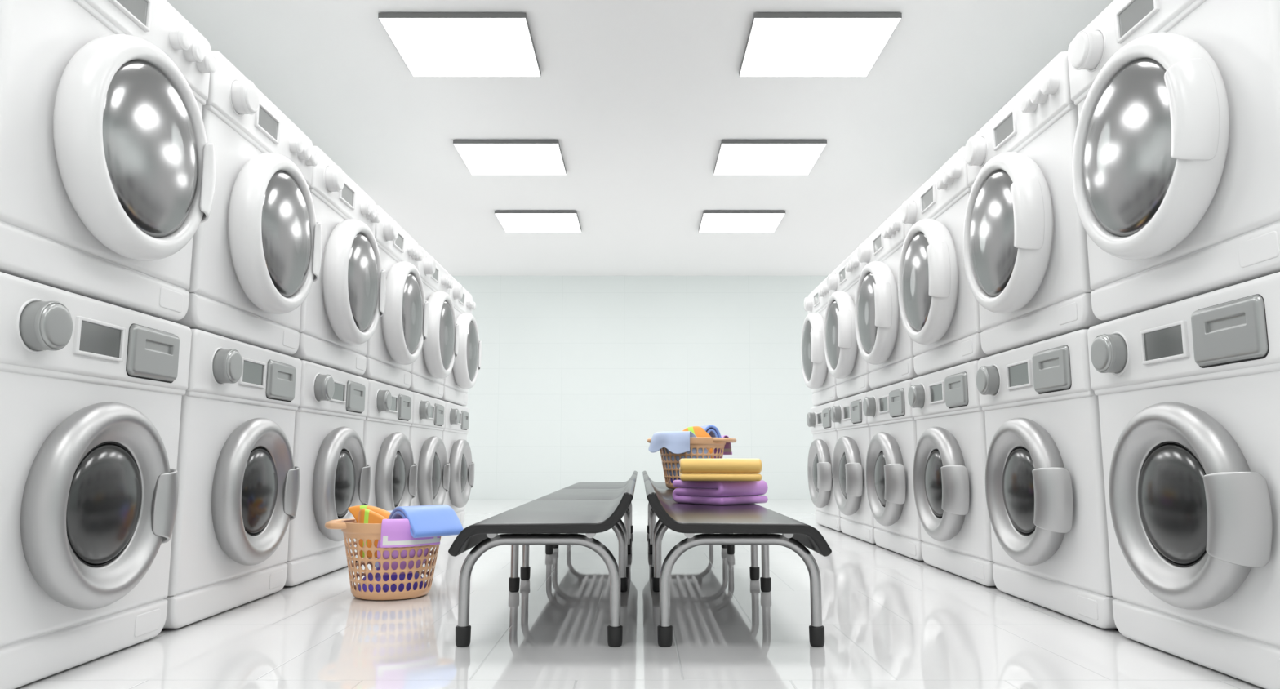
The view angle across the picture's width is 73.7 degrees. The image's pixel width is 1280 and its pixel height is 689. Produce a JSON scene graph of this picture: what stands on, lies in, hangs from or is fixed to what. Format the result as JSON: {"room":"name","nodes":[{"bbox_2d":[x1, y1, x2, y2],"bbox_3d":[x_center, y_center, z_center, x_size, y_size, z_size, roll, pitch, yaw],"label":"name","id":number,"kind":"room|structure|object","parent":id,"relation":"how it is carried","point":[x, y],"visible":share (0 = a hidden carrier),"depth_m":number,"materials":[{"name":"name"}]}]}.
{"room":"laundry","nodes":[
{"label":"laundry","id":0,"kind":"room"},
{"bbox_2d":[166,0,1113,275],"bbox_3d":[0.000,-1.550,4.149,4.600,0.100,11.218,0,-8,0],"label":"ceiling","id":1,"kind":"structure","parent":0,"point":[640,99],"depth_m":5.05,"materials":[{"name":"white paint"}]},
{"bbox_2d":[377,13,541,76],"bbox_3d":[-0.864,-1.474,4.224,0.678,0.030,0.613,0,-8,0],"label":"recessed light","id":2,"kind":"object","parent":1,"relation":"in","point":[428,44],"visible":1,"depth_m":4.16,"materials":[{"name":"white plastic"}]},
{"bbox_2d":[453,139,566,174],"bbox_3d":[-0.864,-1.266,5.792,0.678,0.030,0.613,0,-8,0],"label":"recessed light","id":3,"kind":"object","parent":1,"relation":"in","point":[480,157],"visible":1,"depth_m":5.72,"materials":[{"name":"white plastic"}]},
{"bbox_2d":[494,210,581,232],"bbox_3d":[-0.864,-1.058,7.361,0.678,0.030,0.613,0,-8,0],"label":"recessed light","id":4,"kind":"object","parent":1,"relation":"in","point":[512,221],"visible":1,"depth_m":7.30,"materials":[{"name":"white plastic"}]},
{"bbox_2d":[698,210,785,232],"bbox_3d":[0.864,-1.058,7.361,0.678,0.030,0.613,0,-8,0],"label":"recessed light","id":5,"kind":"object","parent":1,"relation":"in","point":[712,221],"visible":1,"depth_m":7.30,"materials":[{"name":"white plastic"}]},
{"bbox_2d":[713,139,826,174],"bbox_3d":[0.864,-1.266,5.792,0.678,0.030,0.613,0,-8,0],"label":"recessed light","id":6,"kind":"object","parent":1,"relation":"in","point":[735,157],"visible":1,"depth_m":5.72,"materials":[{"name":"white plastic"}]},
{"bbox_2d":[738,13,902,76],"bbox_3d":[0.864,-1.474,4.224,0.678,0.030,0.613,0,-8,0],"label":"recessed light","id":7,"kind":"object","parent":1,"relation":"in","point":[778,44],"visible":1,"depth_m":4.16,"materials":[{"name":"white plastic"}]},
{"bbox_2d":[15,499,1264,688],"bbox_3d":[0.000,1.008,3.809,4.600,0.100,11.218,0,-8,0],"label":"floor","id":8,"kind":"structure","parent":0,"point":[891,620],"depth_m":2.15,"materials":[{"name":"white tile"}]},
{"bbox_2d":[0,271,191,688],"bbox_3d":[-1.539,0.298,1.858,0.852,0.792,0.729,0,-8,0],"label":"washing machine","id":9,"kind":"object","parent":8,"relation":"on","point":[91,390],"visible":1,"depth_m":1.78,"materials":[{"name":"white metal"}]},
{"bbox_2d":[0,0,216,320],"bbox_3d":[-1.525,-0.493,1.964,0.880,0.792,0.729,0,-8,0],"label":"dryer","id":10,"kind":"object","parent":9,"relation":"on","point":[108,161],"visible":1,"depth_m":1.85,"materials":[{"name":"white metal"}]},
{"bbox_2d":[161,328,302,631],"bbox_3d":[-1.539,0.396,2.595,0.852,0.792,0.729,0,-8,0],"label":"washing machine","id":11,"kind":"object","parent":8,"relation":"on","point":[238,479],"visible":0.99,"depth_m":2.44,"materials":[{"name":"white metal"}]},
{"bbox_2d":[170,50,322,354],"bbox_3d":[-1.525,-0.395,2.701,0.880,0.792,0.729,0,-8,0],"label":"dryer","id":12,"kind":"object","parent":11,"relation":"on","point":[256,257],"visible":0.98,"depth_m":2.54,"materials":[{"name":"white metal"}]},
{"bbox_2d":[284,360,370,586],"bbox_3d":[-1.539,0.494,3.333,0.852,0.792,0.729,0,-8,0],"label":"washing machine","id":13,"kind":"object","parent":8,"relation":"on","point":[329,454],"visible":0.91,"depth_m":3.17,"materials":[{"name":"white metal"}]},
{"bbox_2d":[285,146,386,375],"bbox_3d":[-1.525,-0.297,3.438,0.880,0.792,0.729,0,-8,0],"label":"dryer","id":14,"kind":"object","parent":13,"relation":"on","point":[341,310],"visible":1,"depth_m":3.30,"materials":[{"name":"white metal"}]},
{"bbox_2d":[324,518,440,599],"bbox_3d":[-0.815,0.701,2.812,0.425,0.242,0.334,1,-8,-8],"label":"laundry basket","id":15,"kind":"object","parent":8,"relation":"on","point":[352,530],"visible":0.66,"depth_m":2.69,"materials":[{"name":"brown plastic"}]},
{"bbox_2d":[347,505,391,557],"bbox_3d":[-0.866,0.610,2.798,0.192,0.161,0.126,0,-8,0],"label":"towel","id":16,"kind":"object","parent":15,"relation":"in","point":[362,513],"visible":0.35,"depth_m":2.76,"materials":[{"name":"orange fabric"}]},
{"bbox_2d":[369,510,392,568],"bbox_3d":[-0.846,0.671,2.926,0.263,0.195,0.142,2,-8,-13],"label":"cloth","id":17,"kind":"object","parent":15,"relation":"in","point":[376,564],"visible":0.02,"depth_m":2.86,"materials":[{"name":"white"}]},
{"bbox_2d":[357,566,426,592],"bbox_3d":[-0.809,0.768,2.803,0.224,0.096,0.226,0,-8,0],"label":"cloth","id":18,"kind":"object","parent":15,"relation":"in","point":[393,577],"visible":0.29,"depth_m":2.72,"materials":[{"name":"blue"}]},
{"bbox_2d":[377,518,439,574],"bbox_3d":[-0.740,0.643,2.714,0.195,0.180,0.118,5,-9,-33],"label":"towel","id":19,"kind":"object","parent":15,"relation":"in","point":[395,533],"visible":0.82,"depth_m":2.67,"materials":[{"name":"purple fabric"}]},
{"bbox_2d":[387,504,463,537],"bbox_3d":[-0.714,0.604,2.788,0.229,0.154,0.180,-7,-11,44],"label":"towel","id":20,"kind":"object","parent":15,"relation":"in","point":[437,520],"visible":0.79,"depth_m":2.73,"materials":[{"name":"blue fabric"}]},
{"bbox_2d":[361,379,417,558],"bbox_3d":[-1.539,0.592,4.069,0.852,0.792,0.729,0,-8,0],"label":"washing machine","id":21,"kind":"object","parent":8,"relation":"on","point":[388,449],"visible":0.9,"depth_m":3.94,"materials":[{"name":"white metal"}]},
{"bbox_2d":[358,204,428,388],"bbox_3d":[-1.525,-0.200,4.175,0.880,0.792,0.729,0,-8,0],"label":"dryer","id":22,"kind":"object","parent":21,"relation":"on","point":[399,335],"visible":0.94,"depth_m":4.05,"materials":[{"name":"white metal"}]},
{"bbox_2d":[408,391,449,506],"bbox_3d":[-1.539,0.690,4.806,0.852,0.792,0.729,0,-8,0],"label":"washing machine","id":23,"kind":"object","parent":8,"relation":"on","point":[425,434],"visible":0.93,"depth_m":4.67,"materials":[{"name":"white metal"}]},
{"bbox_2d":[403,244,458,398],"bbox_3d":[-1.525,-0.102,4.912,0.880,0.792,0.729,0,-8,0],"label":"dryer","id":24,"kind":"object","parent":23,"relation":"on","point":[434,362],"visible":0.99,"depth_m":4.80,"materials":[{"name":"white metal"}]},
{"bbox_2d":[442,401,474,524],"bbox_3d":[-1.539,0.788,5.543,0.852,0.792,0.729,0,-8,0],"label":"washing machine","id":25,"kind":"object","parent":8,"relation":"on","point":[456,428],"visible":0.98,"depth_m":5.44,"materials":[{"name":"white metal"}]},
{"bbox_2d":[436,274,481,405],"bbox_3d":[-1.525,-0.004,5.649,0.880,0.792,0.729,0,-8,0],"label":"dryer","id":26,"kind":"object","parent":25,"relation":"on","point":[463,375],"visible":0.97,"depth_m":5.54,"materials":[{"name":"white metal"}]},
{"bbox_2d":[448,480,635,647],"bbox_3d":[-0.229,0.597,2.493,0.427,0.368,1.116,0,-8,0],"label":"bench","id":27,"kind":"object","parent":8,"relation":"on","point":[540,522],"visible":1,"depth_m":2.06,"materials":[{"name":"black plastic"}]},
{"bbox_2d":[520,474,636,580],"bbox_3d":[-0.229,0.744,3.603,0.427,0.368,1.116,0,-8,0],"label":"bench","id":28,"kind":"object","parent":8,"relation":"on","point":[562,494],"visible":0.43,"depth_m":3.37,"materials":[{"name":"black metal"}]},
{"bbox_2d":[553,471,637,548],"bbox_3d":[-0.229,0.892,4.714,0.427,0.368,1.116,0,-8,0],"label":"bench","id":29,"kind":"object","parent":8,"relation":"on","point":[579,485],"visible":0.22,"depth_m":4.55,"materials":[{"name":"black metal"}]},
{"bbox_2d":[642,471,726,548],"bbox_3d":[0.229,0.892,4.714,0.427,0.368,1.116,0,-8,0],"label":"bench","id":30,"kind":"object","parent":8,"relation":"on","point":[660,485],"visible":0.2,"depth_m":4.53,"materials":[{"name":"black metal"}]},
{"bbox_2d":[643,474,759,580],"bbox_3d":[0.229,0.744,3.603,0.427,0.368,1.116,0,-8,0],"label":"bench","id":31,"kind":"object","parent":8,"relation":"on","point":[754,570],"visible":0.3,"depth_m":3.17,"materials":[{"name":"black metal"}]},
{"bbox_2d":[647,437,736,488],"bbox_3d":[0.250,0.573,4.110,0.425,0.242,0.334,-3,-8,20],"label":"laundry basket","id":32,"kind":"object","parent":31,"relation":"on","point":[695,442],"visible":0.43,"depth_m":4.00,"materials":[{"name":"brown plastic"}]},
{"bbox_2d":[648,431,711,479],"bbox_3d":[0.180,0.530,4.042,0.196,0.233,0.253,6,-9,-37],"label":"cloth","id":33,"kind":"object","parent":32,"relation":"in","point":[675,442],"visible":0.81,"depth_m":3.98,"materials":[{"name":"blue fabric"}]},
{"bbox_2d":[682,426,714,458],"bbox_3d":[0.248,0.492,4.094,0.207,0.200,0.125,0,-8,0],"label":"towel","id":34,"kind":"object","parent":32,"relation":"in","point":[698,431],"visible":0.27,"depth_m":4.08,"materials":[{"name":"orange fabric"}]},
{"bbox_2d":[700,425,721,448],"bbox_3d":[0.328,0.454,4.174,0.110,0.114,0.164,2,-8,-14],"label":"towel","id":35,"kind":"object","parent":32,"relation":"in","point":[712,430],"visible":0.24,"depth_m":4.11,"materials":[{"name":"blue fabric"}]},
{"bbox_2d":[714,435,732,458],"bbox_3d":[0.374,0.536,4.175,0.114,0.180,0.157,4,-8,-26],"label":"towel","id":36,"kind":"object","parent":32,"relation":"in","point":[727,448],"visible":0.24,"depth_m":4.17,"materials":[{"name":"purple fabric"}]},
{"bbox_2d":[644,480,831,647],"bbox_3d":[0.229,0.597,2.493,0.427,0.368,1.116,0,-8,0],"label":"bench","id":37,"kind":"object","parent":8,"relation":"on","point":[746,523],"visible":0.97,"depth_m":2.06,"materials":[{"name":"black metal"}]},
{"bbox_2d":[672,480,768,505],"bbox_3d":[0.267,0.491,2.850,0.235,0.076,0.230,7,-10,-42],"label":"towel","id":38,"kind":"object","parent":37,"relation":"on","point":[700,492],"visible":0.98,"depth_m":2.77,"materials":[{"name":"purple fabric"}]},
{"bbox_2d":[679,458,761,481],"bbox_3d":[0.259,0.409,2.795,0.265,0.071,0.236,0,-8,0],"label":"towel","id":39,"kind":"object","parent":38,"relation":"on","point":[690,469],"visible":1,"depth_m":2.69,"materials":[{"name":"yellow fabric"}]},
{"bbox_2d":[806,401,841,531],"bbox_3d":[1.539,0.789,5.548,0.852,0.792,0.729,0,-8,0],"label":"washing machine","id":40,"kind":"object","parent":8,"relation":"on","point":[820,464],"visible":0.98,"depth_m":5.42,"materials":[{"name":"white metal"}]},
{"bbox_2d":[800,276,843,405],"bbox_3d":[1.525,-0.003,5.654,0.880,0.792,0.729,0,-8,0],"label":"dryer","id":41,"kind":"object","parent":40,"relation":"on","point":[816,375],"visible":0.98,"depth_m":5.53,"materials":[{"name":"white metal"}]},
{"bbox_2d":[831,391,875,543],"bbox_3d":[1.539,0.691,4.811,0.852,0.792,0.729,0,-8,0],"label":"washing machine","id":42,"kind":"object","parent":8,"relation":"on","point":[854,434],"visible":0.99,"depth_m":4.67,"materials":[{"name":"white metal"}]},
{"bbox_2d":[823,247,876,398],"bbox_3d":[1.525,-0.101,4.917,0.880,0.792,0.729,0,-8,0],"label":"dryer","id":43,"kind":"object","parent":42,"relation":"on","point":[845,362],"visible":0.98,"depth_m":4.78,"materials":[{"name":"white metal"}]},
{"bbox_2d":[862,379,923,560],"bbox_3d":[1.539,0.593,4.074,0.852,0.792,0.729,0,-8,0],"label":"washing machine","id":44,"kind":"object","parent":8,"relation":"on","point":[888,411],"visible":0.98,"depth_m":3.93,"materials":[{"name":"white metal"}]},
{"bbox_2d":[854,205,921,388],"bbox_3d":[1.525,-0.199,4.180,0.880,0.792,0.729,0,-8,0],"label":"dryer","id":45,"kind":"object","parent":44,"relation":"on","point":[883,342],"visible":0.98,"depth_m":4.03,"materials":[{"name":"white metal"}]},
{"bbox_2d":[907,360,995,586],"bbox_3d":[1.539,0.495,3.337,0.852,0.792,0.729,0,-8,0],"label":"washing machine","id":46,"kind":"object","parent":8,"relation":"on","point":[950,455],"visible":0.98,"depth_m":3.18,"materials":[{"name":"white metal"}]},
{"bbox_2d":[897,146,994,375],"bbox_3d":[1.525,-0.297,3.443,0.880,0.792,0.729,0,-8,0],"label":"dryer","id":47,"kind":"object","parent":46,"relation":"on","point":[940,310],"visible":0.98,"depth_m":3.28,"materials":[{"name":"white metal"}]},
{"bbox_2d":[976,328,1118,631],"bbox_3d":[1.539,0.397,2.600,0.852,0.792,0.729,0,-8,0],"label":"washing machine","id":48,"kind":"object","parent":8,"relation":"on","point":[1045,492],"visible":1,"depth_m":2.44,"materials":[{"name":"white metal"}]},
{"bbox_2d":[963,51,1109,354],"bbox_3d":[1.525,-0.395,2.706,0.880,0.792,0.729,0,-8,0],"label":"dryer","id":49,"kind":"object","parent":48,"relation":"on","point":[1025,251],"visible":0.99,"depth_m":2.53,"materials":[{"name":"white metal"}]},
{"bbox_2d":[1087,271,1279,688],"bbox_3d":[1.539,0.299,1.863,0.852,0.792,0.729,0,-8,0],"label":"washing machine","id":50,"kind":"object","parent":8,"relation":"on","point":[1188,390],"visible":1,"depth_m":1.78,"materials":[{"name":"white metal"}]},
{"bbox_2d":[1067,0,1279,320],"bbox_3d":[1.525,-0.493,1.969,0.880,0.792,0.729,0,-8,0],"label":"dryer","id":51,"kind":"object","parent":50,"relation":"on","point":[1175,162],"visible":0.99,"depth_m":1.84,"materials":[{"name":"white metal"}]},
{"bbox_2d":[452,275,827,499],"bbox_3d":[0.000,0.461,9.490,4.600,2.480,0.100,0,-8,0],"label":"wall","id":52,"kind":"structure","parent":0,"point":[576,375],"depth_m":9.46,"materials":[{"name":"paint"}]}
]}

